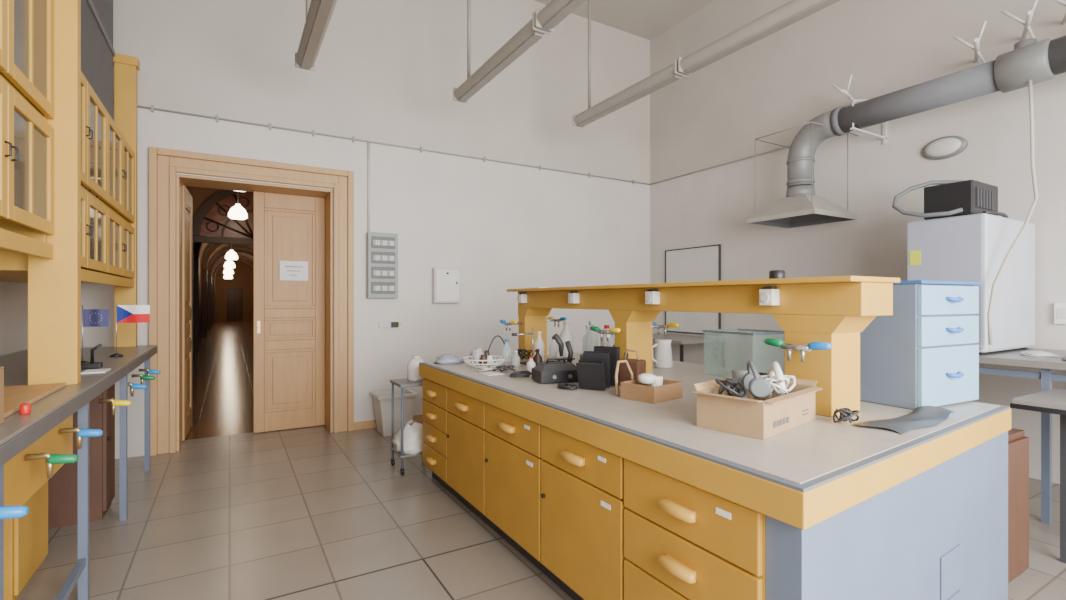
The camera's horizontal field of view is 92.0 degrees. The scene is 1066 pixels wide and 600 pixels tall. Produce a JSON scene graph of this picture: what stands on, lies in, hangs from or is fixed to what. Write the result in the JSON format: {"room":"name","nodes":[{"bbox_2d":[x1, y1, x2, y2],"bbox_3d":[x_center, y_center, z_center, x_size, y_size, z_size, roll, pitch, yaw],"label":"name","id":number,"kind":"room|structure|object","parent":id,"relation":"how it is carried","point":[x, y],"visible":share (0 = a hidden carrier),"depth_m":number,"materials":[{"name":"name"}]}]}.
{"room":"science laboratory","nodes":[
{"label":"science laboratory","id":0,"kind":"room"},
{"bbox_2d":[0,281,27,355],"bbox_3d":[-2.155,-1.250,0.802,0.200,5.300,7.970,0,0,-31],"label":"wall","id":1,"kind":"structure","parent":0,"point":[13,295],"depth_m":3.73,"materials":[{"name":"white paint"}]},
{"bbox_2d":[0,0,53,258],"bbox_3d":[-2.119,-1.040,1.630,0.700,1.720,1.100,0,0,-31],"label":"upper cabinet","id":2,"kind":"object","parent":1,"relation":"attached to","point":[26,26],"visible":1,"depth_m":2.00,"materials":[{"name":"paint"}]},
{"bbox_2d":[0,71,134,287],"bbox_3d":[-2.985,-0.660,3.099,0.700,1.120,2.160,0,0,-31],"label":"upper cabinet","id":3,"kind":"object","parent":1,"relation":"attached to","point":[107,159],"visible":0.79,"depth_m":3.19,"materials":[{"name":"paint"}]},
{"bbox_2d":[81,0,114,118],"bbox_3d":[-2.922,-2.555,2.950,0.580,2.669,1.670,0,0,-31],"label":"ventilation duct","id":4,"kind":"object","parent":3,"relation":"on","point":[97,50],"visible":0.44,"depth_m":3.38,"materials":[{"name":"metal"}]},
{"bbox_2d":[199,262,207,339],"bbox_3d":[-12.586,0.050,19.396,0.200,2.700,33.800,0,0,-31],"label":"wall","id":5,"kind":"structure","parent":0,"point":[200,265],"depth_m":18.46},
{"bbox_2d":[194,235,202,350],"bbox_3d":[-8.372,-0.547,15.002,2.596,3.895,0.350,0,0,-31],"label":"trim","id":6,"kind":"structure","parent":5,"relation":"attached to","point":[197,246],"depth_m":14.25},
{"bbox_2d":[186,186,252,377],"bbox_3d":[-5.269,-0.605,9.733,2.900,4.010,0.120,0,0,-31],"label":"window","id":7,"kind":"structure","parent":5,"relation":"in","point":[216,222],"depth_m":9.41,"materials":[{"name":"brown wood"}]},
{"bbox_2d":[202,237,251,336],"bbox_3d":[-11.418,-0.547,20.171,2.596,3.895,0.350,0,0,-31],"label":"trim","id":8,"kind":"structure","parent":5,"relation":"attached to","point":[215,246],"depth_m":19.42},
{"bbox_2d":[208,249,252,328],"bbox_3d":[-14.463,-0.547,25.341,2.596,3.895,0.350,0,0,-31],"label":"trim","id":9,"kind":"structure","parent":5,"relation":"attached to","point":[221,255],"depth_m":24.61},
{"bbox_2d":[212,258,252,323],"bbox_3d":[-17.508,-0.547,30.511,2.596,3.895,0.350,0,0,-31],"label":"trim","id":10,"kind":"structure","parent":5,"relation":"attached to","point":[219,265],"depth_m":29.78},
{"bbox_2d":[185,186,252,273],"bbox_3d":[-11.380,-1.950,20.107,2.600,1.300,33.800,0,0,-31],"label":"ceiling","id":11,"kind":"structure","parent":0,"point":[205,247],"depth_m":24.43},
{"bbox_2d":[228,191,247,219],"bbox_3d":[-4.972,-1.969,8.677,0.289,1.202,0.289,0,0,-31],"label":"pendant lamp","id":12,"kind":"object","parent":11,"relation":"hanging from","point":[237,212],"visible":0.94,"depth_m":8.59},
{"bbox_2d":[215,261,252,320],"bbox_3d":[-19.982,-0.700,34.711,3.000,4.200,0.100,0,0,-31],"label":"wall","id":13,"kind":"structure","parent":0,"point":[243,272],"depth_m":34.67,"materials":[{"name":"paint"}]},
{"bbox_2d":[227,288,242,320],"bbox_3d":[-20.023,0.300,34.583,0.900,2.200,0.079,0,0,-31],"label":"door","id":14,"kind":"structure","parent":13,"relation":"in","point":[234,295],"depth_m":34.56,"materials":[{"name":"brown wood"}]},
{"bbox_2d":[81,0,649,458],"bbox_3d":[-1.276,-1.250,6.195,7.190,5.300,0.430,0,0,-31],"label":"wall","id":15,"kind":"structure","parent":0,"point":[386,71],"depth_m":5.95,"materials":[{"name":"paint"}]},
{"bbox_2d":[149,147,353,455],"bbox_3d":[-2.690,0.013,5.079,1.770,2.775,0.054,0,0,-31],"label":"trim","id":16,"kind":"structure","parent":15,"relation":"attached to","point":[164,164],"depth_m":4.82,"materials":[{"name":"beige paint"}]},
{"bbox_2d":[182,185,324,440],"bbox_3d":[-3.072,0.127,5.693,1.341,2.527,0.750,0,0,-31],"label":"door","id":17,"kind":"structure","parent":15,"relation":"in","point":[288,316],"depth_m":5.54,"materials":[{"name":"beige wood"}]},
{"bbox_2d":[280,261,307,280],"bbox_3d":[-2.583,-0.315,5.567,0.280,0.210,0.006,0,0,-31],"label":"paper notice","id":18,"kind":"object","parent":17,"relation":"attached to","point":[289,270],"visible":1,"depth_m":5.57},
{"bbox_2d":[176,174,332,450],"bbox_3d":[-2.816,0.118,5.287,1.367,2.563,0.430,0,0,-31],"label":"trim","id":19,"kind":"structure","parent":15,"relation":"attached to","point":[193,181],"depth_m":5.26,"materials":[{"name":"beige paint"}]},
{"bbox_2d":[368,143,369,231],"bbox_3d":[-1.793,-1.228,5.624,0.026,0.975,0.026,0,0,-8],"label":"vertical conduit","id":20,"kind":"object","parent":15,"relation":"attached to","point":[368,143],"visible":0.73,"depth_m":5.61,"materials":[{"name":"white paint"}]},
{"bbox_2d":[366,232,397,297],"bbox_3d":[-1.654,-0.378,5.660,0.325,0.715,0.108,0,0,-31],"label":"box","id":21,"kind":"object","parent":15,"relation":"attached to","point":[381,248],"visible":1,"depth_m":5.61,"materials":[{"name":"white paint"}]},
{"bbox_2d":[354,414,422,429],"bbox_3d":[-1.309,1.360,5.913,1.454,0.080,0.019,0,0,-31],"label":"baseboard","id":22,"kind":"structure","parent":15,"relation":"attached to","point":[419,418],"depth_m":5.62,"materials":[{"name":"beige paint"}]},
{"bbox_2d":[432,267,460,302],"bbox_3d":[-1.012,-0.170,6.037,0.325,0.410,0.107,0,0,-31],"label":"wall box","id":23,"kind":"object","parent":15,"relation":"attached to","point":[446,282],"visible":1,"depth_m":5.99,"materials":[{"name":"white paint"}]},
{"bbox_2d":[113,102,790,184],"bbox_3d":[-0.380,-1.730,4.719,6.735,0.060,3.019,0,0,-31],"label":"conduit line","id":24,"kind":"object","parent":15,"relation":"attached to","point":[152,108],"visible":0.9,"depth_m":5.85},
{"bbox_2d":[16,321,1065,599],"bbox_3d":[-7.830,1.450,17.323,7.190,0.100,42.200,0,0,-31],"label":"floor","id":25,"kind":"structure","parent":0,"point":[269,514],"depth_m":3.16,"materials":[{"name":"tile"}]},
{"bbox_2d":[4,481,47,599],"bbox_3d":[-2.675,1.125,2.487,0.395,0.550,0.500,0,0,-31],"label":"wooden panel","id":26,"kind":"object","parent":25,"relation":"on","point":[25,537],"visible":0.51,"depth_m":2.47,"materials":[{"name":"paint"}]},
{"bbox_2d":[0,345,160,599],"bbox_3d":[-2.370,0.872,2.245,0.875,1.056,4.474,0,0,-31],"label":"bench","id":27,"kind":"object","parent":25,"relation":"on","point":[18,432],"depth_m":2.37,"materials":[{"name":"grey metal"}]},
{"bbox_2d":[0,366,3,423],"bbox_3d":[-1.670,0.292,1.308,0.350,0.174,0.450,0,0,-31],"label":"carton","id":28,"kind":"object","parent":27,"relation":"on","point":[2,367],"visible":1,"depth_m":1.58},
{"bbox_2d":[0,506,28,519],"bbox_3d":[-1.408,0.575,1.341,0.135,0.091,0.036,0,0,-30],"label":"tap","id":29,"kind":"object","parent":27,"relation":"on","point":[6,512],"depth_m":1.35,"materials":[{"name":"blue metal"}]},
{"bbox_2d":[4,383,65,417],"bbox_3d":[-1.990,0.371,1.880,0.280,0.015,0.740,0,0,-31],"label":"wooden board","id":30,"kind":"object","parent":27,"relation":"on","point":[14,396],"visible":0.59,"depth_m":2.00,"materials":[{"name":"brown wood"}]},
{"bbox_2d":[4,414,72,522],"bbox_3d":[-2.107,0.700,1.759,0.634,0.400,0.930,0,0,-31],"label":"panel","id":31,"kind":"object","parent":27,"relation":"hanging from","point":[23,479],"visible":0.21,"depth_m":1.84,"materials":[{"name":"paint"}]},
{"bbox_2d":[25,452,78,478],"bbox_3d":[-1.677,0.575,1.798,0.135,0.091,0.036,0,0,-30],"label":"tap","id":32,"kind":"object","parent":27,"relation":"on","point":[50,459],"depth_m":1.79,"materials":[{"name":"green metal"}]},
{"bbox_2d":[28,0,80,384],"bbox_3d":[-2.136,-0.985,2.302,0.165,2.730,0.065,0,0,-31],"label":"upright post","id":33,"kind":"object","parent":27,"relation":"on","point":[54,285],"visible":0.54,"depth_m":2.29,"materials":[{"name":"paint"}]},
{"bbox_2d":[60,427,102,448],"bbox_3d":[-1.885,0.575,2.151,0.135,0.091,0.036,0,0,-30],"label":"tap","id":34,"kind":"object","parent":27,"relation":"on","point":[80,433],"depth_m":2.14,"materials":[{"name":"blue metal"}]},
{"bbox_2d":[81,344,102,368],"bbox_3d":[-2.454,0.311,2.872,0.085,0.136,0.080,0,0,-31],"label":"stand","id":35,"kind":"object","parent":27,"relation":"on","point":[88,365],"visible":1,"depth_m":2.86,"materials":[{"name":"black plastic"}]},
{"bbox_2d":[81,305,108,363],"bbox_3d":[-2.630,0.204,3.070,0.155,0.349,0.069,0,0,-31],"label":"desk flag","id":36,"kind":"object","parent":27,"relation":"on","point":[90,317],"visible":0.88,"depth_m":3.08,"materials":[{"name":"blue fabric"}]},
{"bbox_2d":[99,398,130,414],"bbox_3d":[-2.256,0.575,2.780,0.135,0.091,0.036,0,0,-30],"label":"tap","id":37,"kind":"object","parent":27,"relation":"on","point":[114,403],"depth_m":2.77,"materials":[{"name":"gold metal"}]},
{"bbox_2d":[113,53,139,346],"bbox_3d":[-3.326,-0.800,4.204,0.175,2.360,0.110,0,0,-31],"label":"upright post","id":38,"kind":"object","parent":27,"relation":"on","point":[126,67],"visible":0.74,"depth_m":4.18,"materials":[{"name":"paint"}]},
{"bbox_2d":[110,304,149,356],"bbox_3d":[-2.735,0.204,3.495,0.215,0.349,0.069,0,0,-31],"label":"desk flag","id":39,"kind":"object","parent":27,"relation":"on","point":[124,313],"visible":1,"depth_m":3.50,"materials":[{"name":"multicoloured fabric"}]},
{"bbox_2d":[127,383,146,396],"bbox_3d":[-2.570,0.575,3.314,0.135,0.091,0.036,0,0,-30],"label":"tap","id":40,"kind":"object","parent":27,"relation":"on","point":[133,386],"depth_m":3.31,"materials":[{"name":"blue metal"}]},
{"bbox_2d":[131,374,154,383],"bbox_3d":[-2.793,0.575,3.693,0.135,0.091,0.036,0,0,-30],"label":"tap","id":41,"kind":"object","parent":27,"relation":"on","point":[142,377],"depth_m":3.68,"materials":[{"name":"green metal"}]},
{"bbox_2d":[48,384,114,528],"bbox_3d":[-3.039,0.980,3.282,0.575,0.840,0.300,0,0,-31],"label":"base cabinet","id":42,"kind":"object","parent":25,"relation":"on","point":[63,486],"visible":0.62,"depth_m":3.26,"materials":[{"name":"brown wood"}]},
{"bbox_2d":[265,538,501,599],"bbox_3d":[-0.384,1.399,1.519,1.880,0.001,2.407,0,0,-31],"label":"joint","id":43,"kind":"object","parent":25,"relation":"on","point":[425,562],"depth_m":2.62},
{"bbox_2d":[370,388,418,436],"bbox_3d":[-1.474,1.190,5.457,0.420,0.419,0.376,0,0,-31],"label":"waste bin","id":44,"kind":"object","parent":25,"relation":"on","point":[382,400],"visible":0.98,"depth_m":5.33,"materials":[{"name":"white paint"}]},
{"bbox_2d":[390,378,422,474],"bbox_3d":[-1.000,1.037,4.309,0.310,0.724,0.333,0,0,-31],"label":"trolley","id":45,"kind":"object","parent":25,"relation":"on","point":[402,383],"visible":0.47,"depth_m":4.15,"materials":[{"name":"grey metal"}]},
{"bbox_2d":[390,378,422,387],"bbox_3d":[-1.000,0.688,4.309,0.310,0.025,0.320,0,0,-30],"label":"shelf","id":46,"kind":"object","parent":45,"relation":"attached to","point":[402,383],"depth_m":4.21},
{"bbox_2d":[390,447,422,457],"bbox_3d":[-1.000,1.252,4.309,0.310,0.015,0.320,0,0,-30],"label":"shelf","id":47,"kind":"object","parent":45,"relation":"attached to","point":[401,455],"depth_m":4.15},
{"bbox_2d":[392,420,422,454],"bbox_3d":[-1.002,1.119,4.293,0.324,0.248,0.315,0,0,-31],"label":"plastic bag","id":48,"kind":"object","parent":45,"relation":"on","point":[413,430],"visible":0.79,"depth_m":4.20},
{"bbox_2d":[407,355,423,380],"bbox_3d":[-0.985,0.572,4.352,0.150,0.204,0.150,0,0,-31],"label":"canister","id":49,"kind":"object","parent":45,"relation":"on","point":[413,364],"visible":0.82,"depth_m":4.29,"materials":[{"name":"plastic"}]},
{"bbox_2d":[423,378,457,497],"bbox_3d":[0.000,1.001,4.253,1.803,0.798,0.528,0,0,-31],"label":"base cabinet","id":50,"kind":"object","parent":25,"relation":"on","point":[435,411],"visible":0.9,"depth_m":3.77,"materials":[{"name":"paint"}]},
{"bbox_2d":[447,388,496,531],"bbox_3d":[0.291,1.001,3.758,1.803,0.798,0.618,0,0,-31],"label":"base cabinet","id":51,"kind":"object","parent":25,"relation":"on","point":[466,430],"visible":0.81,"depth_m":3.29,"materials":[{"name":"paint"}]},
{"bbox_2d":[485,403,553,581],"bbox_3d":[0.610,1.001,3.217,1.803,0.798,0.633,0,0,-31],"label":"base cabinet","id":52,"kind":"object","parent":25,"relation":"on","point":[513,459],"visible":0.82,"depth_m":2.74,"materials":[{"name":"paint"}]},
{"bbox_2d":[541,425,625,599],"bbox_3d":[0.926,1.001,2.681,1.803,0.798,0.608,0,0,-31],"label":"base cabinet","id":53,"kind":"object","parent":25,"relation":"on","point":[582,483],"visible":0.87,"depth_m":2.20,"materials":[{"name":"paint"}]},
{"bbox_2d":[653,333,728,366],"bbox_3d":[1.791,0.940,6.742,0.830,0.920,1.200,0,0,-31],"label":"side table","id":54,"kind":"object","parent":25,"relation":"on","point":[676,339],"visible":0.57,"depth_m":6.42,"materials":[{"name":"grey wood"}]},
{"bbox_2d":[624,459,765,599],"bbox_3d":[1.233,1.001,2.160,1.803,0.798,0.598,0,0,-31],"label":"base cabinet","id":55,"kind":"object","parent":25,"relation":"on","point":[683,541],"visible":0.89,"depth_m":1.69,"materials":[{"name":"paint"}]},
{"bbox_2d":[419,352,1010,529],"bbox_3d":[0.691,0.545,3.167,1.835,0.110,3.165,0,0,-31],"label":"countertop","id":56,"kind":"structure","parent":55,"relation":"on","point":[802,476],"depth_m":1.86,"materials":[{"name":"laminate"}]},
{"bbox_2d":[434,354,464,363],"bbox_3d":[-0.664,0.454,4.027,0.244,0.068,0.260,0,0,-31],"label":"enamel bowl","id":57,"kind":"object","parent":56,"relation":"on","point":[446,358],"visible":1,"depth_m":3.95,"materials":[{"name":"ceramic"}]},
{"bbox_2d":[463,355,505,367],"bbox_3d":[-0.360,0.457,3.803,0.318,0.063,0.318,0,0,-31],"label":"wire basket","id":58,"kind":"object","parent":56,"relation":"on","point":[467,361],"visible":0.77,"depth_m":3.73,"materials":[{"name":"white metal"}]},
{"bbox_2d":[532,357,577,383],"bbox_3d":[0.144,0.420,3.108,0.260,0.141,0.190,0,0,-18],"label":"tool case","id":59,"kind":"object","parent":56,"relation":"on","point":[546,372],"visible":0.95,"depth_m":3.04,"materials":[{"name":"black plastic"}]},
{"bbox_2d":[553,334,574,362],"bbox_3d":[0.207,0.359,3.557,0.168,0.260,0.140,0,0,-31],"label":"microscope","id":60,"kind":"object","parent":56,"relation":"on","point":[558,340],"visible":0.46,"depth_m":3.54,"materials":[{"name":"black metal"}]},
{"bbox_2d":[559,320,572,356],"bbox_3d":[0.282,0.330,4.368,0.120,0.319,0.118,0,0,-31],"label":"bottle","id":61,"kind":"object","parent":56,"relation":"on","point":[566,334],"visible":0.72,"depth_m":4.33,"materials":[{"name":"white plastic"}]},
{"bbox_2d":[576,360,606,390],"bbox_3d":[0.315,0.408,2.790,0.144,0.159,0.086,0,0,27],"label":"folder","id":62,"kind":"object","parent":56,"relation":"on","point":[591,374],"visible":1,"depth_m":2.77,"materials":[{"name":"black plastic"}]},
{"bbox_2d":[583,351,610,387],"bbox_3d":[0.355,0.385,2.862,0.144,0.198,0.070,0,0,15],"label":"folder","id":63,"kind":"object","parent":56,"relation":"on","point":[587,355],"visible":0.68,"depth_m":2.83,"materials":[{"name":"black plastic"}]},
{"bbox_2d":[594,346,619,385],"bbox_3d":[0.419,0.373,2.938,0.144,0.215,0.047,0,0,34],"label":"folder","id":64,"kind":"object","parent":56,"relation":"on","point":[614,351],"visible":0.45,"depth_m":2.90,"materials":[{"name":"black plastic"}]},
{"bbox_2d":[615,360,633,394],"bbox_3d":[0.472,0.399,2.680,0.036,0.172,0.161,0,0,44],"label":"handle","id":65,"kind":"object","parent":56,"relation":"on","point":[619,361],"visible":0.81,"depth_m":2.65,"materials":[{"name":"wood"}]},
{"bbox_2d":[619,349,645,384],"bbox_3d":[0.564,0.387,2.944,0.140,0.205,0.100,0,0,40],"label":"tool case","id":66,"kind":"object","parent":56,"relation":"on","point":[638,366],"visible":0.61,"depth_m":2.91,"materials":[{"name":"brown leather"}]},
{"bbox_2d":[621,379,682,403],"bbox_3d":[0.594,0.450,2.578,0.240,0.079,0.200,0,0,-41],"label":"cardboard tray","id":67,"kind":"object","parent":56,"relation":"on","point":[635,390],"visible":0.91,"depth_m":2.51,"materials":[{"name":"cardboard"}]},
{"bbox_2d":[653,339,672,367],"bbox_3d":[0.939,0.390,3.752,0.157,0.199,0.139,0,0,13],"label":"jug","id":68,"kind":"object","parent":56,"relation":"on","point":[662,358],"visible":0.88,"depth_m":3.70,"materials":[{"name":"ceramic"}]},
{"bbox_2d":[500,276,899,416],"bbox_3d":[0.668,0.198,3.348,0.526,0.584,2.920,0,0,-31],"label":"shelf rack","id":69,"kind":"object","parent":56,"relation":"on","point":[822,319],"visible":0.95,"depth_m":2.32,"materials":[{"name":"paint"}]},
{"bbox_2d":[500,320,521,330],"bbox_3d":[-0.162,0.215,4.385,0.148,0.090,0.290,0,0,-30],"label":"tap","id":70,"kind":"object","parent":69,"relation":"on","point":[519,323],"depth_m":4.39,"materials":[{"name":"silver metal"}]},
{"bbox_2d":[547,316,566,326],"bbox_3d":[0.160,0.195,4.574,0.158,0.090,0.290,0,0,-30],"label":"tap","id":71,"kind":"object","parent":69,"relation":"on","point":[549,318],"depth_m":4.57,"materials":[{"name":"silver metal"}]},
{"bbox_2d":[590,326,621,341],"bbox_3d":[0.498,0.215,3.264,0.148,0.090,0.290,0,0,-30],"label":"tap","id":72,"kind":"object","parent":69,"relation":"on","point":[617,330],"depth_m":3.26,"materials":[{"name":"silver metal"}]},
{"bbox_2d":[645,289,659,303],"bbox_3d":[0.693,-0.018,3.005,0.065,0.087,0.070,0,0,-30],"label":"socket","id":73,"kind":"object","parent":69,"relation":"attached to","point":[652,296],"depth_m":2.98,"materials":[{"name":"white plastic"}]},
{"bbox_2d":[653,322,678,335],"bbox_3d":[0.819,0.195,3.454,0.158,0.090,0.290,0,0,-30],"label":"tap","id":74,"kind":"object","parent":69,"relation":"on","point":[670,325],"depth_m":3.45,"materials":[{"name":"silver metal"}]},
{"bbox_2d":[759,286,778,305],"bbox_3d":[1.077,-0.018,2.354,0.065,0.087,0.070,0,0,-30],"label":"socket","id":75,"kind":"object","parent":69,"relation":"attached to","point":[768,295],"depth_m":2.33,"materials":[{"name":"white plastic"}]},
{"bbox_2d":[764,338,831,361],"bbox_3d":[1.145,0.215,2.195,0.118,0.090,0.290,0,0,-30],"label":"tap","id":76,"kind":"object","parent":69,"relation":"on","point":[796,349],"depth_m":2.20,"materials":[{"name":"silver metal"}]},
{"bbox_2d":[702,328,784,334],"bbox_3d":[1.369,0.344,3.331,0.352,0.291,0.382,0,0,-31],"label":"lid","id":77,"kind":"object","parent":56,"relation":"on","point":[725,331],"visible":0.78,"depth_m":3.31,"materials":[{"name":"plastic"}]},
{"bbox_2d":[693,377,822,439],"bbox_3d":[0.899,0.408,2.048,0.536,0.161,0.307,0,0,-41],"label":"cardboard box","id":78,"kind":"object","parent":56,"relation":"on","point":[764,418],"visible":0.88,"depth_m":1.92,"materials":[{"name":"cardboard"}]},
{"bbox_2d":[715,378,746,397],"bbox_3d":[0.768,0.344,2.002,0.128,0.070,0.121,0,0,-31],"label":"cable","id":79,"kind":"object","parent":78,"relation":"in","point":[726,385],"visible":0.98,"depth_m":2.00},
{"bbox_2d":[732,370,747,398],"bbox_3d":[0.851,0.385,2.114,0.060,0.194,0.074,0,0,3],"label":"roll","id":80,"kind":"object","parent":78,"relation":"in","point":[738,375],"visible":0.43,"depth_m":2.09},
{"bbox_2d":[742,361,771,398],"bbox_3d":[0.855,0.299,1.975,0.080,0.131,0.170,0,0,14],"label":"headphones","id":81,"kind":"object","parent":78,"relation":"in","point":[759,387],"visible":0.99,"depth_m":1.90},
{"bbox_2d":[742,373,760,390],"bbox_3d":[0.871,0.325,2.041,0.080,0.080,0.035,0,0,13],"label":"ear cup","id":82,"kind":"object","parent":81,"relation":"on","point":[747,377],"depth_m":2.03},
{"bbox_2d":[748,377,771,398],"bbox_3d":[0.839,0.325,1.909,0.080,0.080,0.035,0,0,14],"label":"ear cup","id":83,"kind":"object","parent":81,"relation":"on","point":[759,387],"depth_m":1.89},
{"bbox_2d":[765,362,785,398],"bbox_3d":[0.983,0.341,2.088,0.042,0.183,0.164,0,0,4],"label":"hose","id":84,"kind":"object","parent":78,"relation":"in","point":[774,369],"visible":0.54,"depth_m":2.04,"materials":[{"name":"plastic"}]},
{"bbox_2d":[765,378,788,395],"bbox_3d":[0.940,0.344,2.021,0.119,0.070,0.115,0,0,-31],"label":"cable","id":85,"kind":"object","parent":78,"relation":"in","point":[774,383],"visible":0.65,"depth_m":2.00,"materials":[{"name":"white paint"}]},
{"bbox_2d":[832,408,859,422],"bbox_3d":[1.235,0.460,2.031,0.093,0.057,0.095,0,0,20],"label":"cable","id":86,"kind":"object","parent":56,"relation":"on","point":[845,413],"visible":1,"depth_m":2.03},
{"bbox_2d":[853,406,953,433],"bbox_3d":[1.508,0.470,2.070,0.540,0.034,0.175,0,0,-31],"label":"plastic sheet","id":87,"kind":"object","parent":56,"relation":"on","point":[923,416],"visible":1,"depth_m":2.06,"materials":[{"name":"plastic"}]},
{"bbox_2d":[860,280,980,409],"bbox_3d":[1.844,0.200,2.550,0.512,0.576,0.462,0,0,-27],"label":"drawer unit","id":88,"kind":"object","parent":56,"relation":"on","point":[925,353],"visible":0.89,"depth_m":2.36,"materials":[{"name":"blue paint"}]},
{"bbox_2d":[766,431,1007,599],"bbox_3d":[1.453,1.001,1.877,1.760,0.798,0.108,0,0,-31],"label":"end panel","id":89,"kind":"object","parent":25,"relation":"on","point":[940,533],"visible":0.98,"depth_m":1.79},
{"bbox_2d":[1008,428,1028,582],"bbox_3d":[2.266,1.035,2.774,0.340,0.730,0.520,0,0,-31],"label":"pedestal","id":90,"kind":"object","parent":25,"relation":"on","point":[1018,443],"visible":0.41,"depth_m":2.56,"materials":[{"name":"brown wood"}]},
{"bbox_2d":[979,348,1065,524],"bbox_3d":[3.502,0.890,3.688,1.098,1.020,2.400,0,0,-31],"label":"bench","id":91,"kind":"object","parent":25,"relation":"on","point":[1012,357],"visible":0.23,"depth_m":3.23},
{"bbox_2d":[907,213,1034,354],"bbox_3d":[3.371,-0.110,3.962,0.969,0.980,0.475,0,0,-31],"label":"freezer","id":92,"kind":"object","parent":91,"relation":"on","point":[974,247],"visible":0.71,"depth_m":3.71,"materials":[{"name":"metal"}]},
{"bbox_2d":[924,180,997,219],"bbox_3d":[3.210,-0.727,3.860,0.450,0.246,0.307,0,0,-31],"label":"microwave","id":93,"kind":"object","parent":92,"relation":"on","point":[975,197],"visible":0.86,"depth_m":3.73,"materials":[{"name":"black metal"}]},
{"bbox_2d":[892,180,965,217],"bbox_3d":[2.999,-0.752,3.786,0.556,0.296,0.272,0,0,17],"label":"hose","id":94,"kind":"object","parent":93,"relation":"attached to","point":[933,182],"visible":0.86,"depth_m":3.85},
{"bbox_2d":[976,187,993,209],"bbox_3d":[3.265,-0.730,3.718,0.280,0.140,0.007,0,0,-30],"label":"vent","id":95,"kind":"object","parent":93,"relation":"attached to","point":[984,195],"depth_m":3.72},
{"bbox_2d":[1010,389,1065,562],"bbox_3d":[3.091,0.965,2.506,0.640,0.870,0.990,0,0,-31],"label":"desk","id":96,"kind":"object","parent":25,"relation":"on","point":[1053,401],"visible":0.98,"depth_m":2.74,"materials":[{"name":"grey laminate"}]},
{"bbox_2d":[534,0,713,39],"bbox_3d":[0.747,-3.950,2.761,7.190,0.100,8.400,0,0,-31],"label":"ceiling","id":97,"kind":"structure","parent":0,"point":[647,19],"depth_m":7.01,"materials":[{"name":"white paint"}]},
{"bbox_2d":[295,0,336,70],"bbox_3d":[-1.546,-2.925,3.708,0.156,1.950,1.560,0,0,-31],"label":"lamp","id":98,"kind":"object","parent":97,"relation":"hanging from","point":[319,13],"visible":1,"depth_m":3.81,"materials":[{"name":"metal"}]},
{"bbox_2d":[453,0,550,102],"bbox_3d":[-0.327,-2.925,4.427,0.156,1.950,1.560,0,0,-31],"label":"lamp","id":99,"kind":"object","parent":97,"relation":"hanging from","point":[527,36],"visible":0.82,"depth_m":4.34,"materials":[{"name":"metal"}]},
{"bbox_2d":[459,32,542,101],"bbox_3d":[-0.327,-1.960,4.427,0.070,0.020,1.460,0,0,-30],"label":"diffuser","id":100,"kind":"object","parent":99,"relation":"attached to","point":[529,39],"depth_m":4.28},
{"bbox_2d":[535,0,585,31],"bbox_3d":[0.475,-2.925,3.065,0.156,1.950,1.560,0,0,-31],"label":"lamp","id":101,"kind":"object","parent":97,"relation":"hanging from","point":[554,12],"visible":1,"depth_m":3.55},
{"bbox_2d":[572,0,687,126],"bbox_3d":[0.901,-2.925,5.150,0.156,1.950,1.560,0,0,-31],"label":"lamp","id":102,"kind":"object","parent":97,"relation":"hanging from","point":[669,74],"visible":0.83,"depth_m":5.11,"materials":[{"name":"metal"}]},
{"bbox_2d":[578,75,680,126],"bbox_3d":[0.901,-1.960,5.150,0.070,0.020,1.460,0,0,-30],"label":"diffuser","id":103,"kind":"object","parent":102,"relation":"attached to","point":[665,80],"depth_m":5.03,"materials":[{"name":"plastic"}]},
{"bbox_2d":[678,0,839,74],"bbox_3d":[1.703,-2.925,3.788,0.156,1.950,1.560,0,0,-31],"label":"lamp","id":104,"kind":"object","parent":97,"relation":"hanging from","point":[792,11],"visible":1,"depth_m":3.83,"materials":[{"name":"metal"}]},
{"bbox_2d":[650,0,1065,483],"bbox_3d":[3.868,-1.250,4.350,0.200,5.300,7.970,0,0,-31],"label":"wall","id":105,"kind":"structure","parent":0,"point":[714,115],"depth_m":5.28,"materials":[{"name":"paint"}]},
{"bbox_2d":[665,244,720,334],"bbox_3d":[2.159,-0.130,7.022,0.029,1.170,0.960,0,0,-31],"label":"framed board","id":106,"kind":"object","parent":105,"relation":"attached to","point":[701,263],"visible":0.77,"depth_m":6.98,"materials":[{"name":"white paint"}]},
{"bbox_2d":[746,122,858,227],"bbox_3d":[2.747,-1.222,5.216,0.849,0.865,0.720,0,0,-31],"label":"extractor hood","id":107,"kind":"object","parent":105,"relation":"attached to","point":[801,207],"visible":0.86,"depth_m":5.07,"materials":[{"name":"metal"}]},
{"bbox_2d":[786,35,1065,344],"bbox_3d":[3.787,-0.825,3.233,1.070,2.251,4.729,0,0,-31],"label":"duct","id":108,"kind":"object","parent":105,"relation":"attached to","point":[1031,62],"visible":0.94,"depth_m":4.04,"materials":[{"name":"metal"}]},
{"bbox_2d":[922,136,967,159],"bbox_3d":[3.602,-1.340,4.524,0.080,0.190,0.330,0,0,-31],"label":"lamp","id":109,"kind":"object","parent":105,"relation":"attached to","point":[945,147],"visible":1,"depth_m":4.49,"materials":[{"name":"white paint"}]},
{"bbox_2d":[953,21,986,63],"bbox_3d":[3.507,-1.989,4.118,0.219,0.277,0.678,0,0,45],"label":"support arm","id":110,"kind":"object","parent":105,"relation":"attached to","point":[977,54],"visible":0.9,"depth_m":4.09,"materials":[{"name":"white paint"}]},
{"bbox_2d":[1001,0,1037,39],"bbox_3d":[3.659,-2.049,3.860,0.219,0.277,0.678,0,0,45],"label":"support arm","id":111,"kind":"object","parent":105,"relation":"attached to","point":[1027,28],"visible":0.83,"depth_m":3.84,"materials":[{"name":"white paint"}]},
{"bbox_2d":[1054,303,1065,323],"bbox_3d":[3.993,0.100,3.884,0.054,0.160,0.080,0,0,-31],"label":"wall switch","id":112,"kind":"object","parent":105,"relation":"attached to","point":[1059,308],"visible":1,"depth_m":3.88,"materials":[{"name":"white plastic"}]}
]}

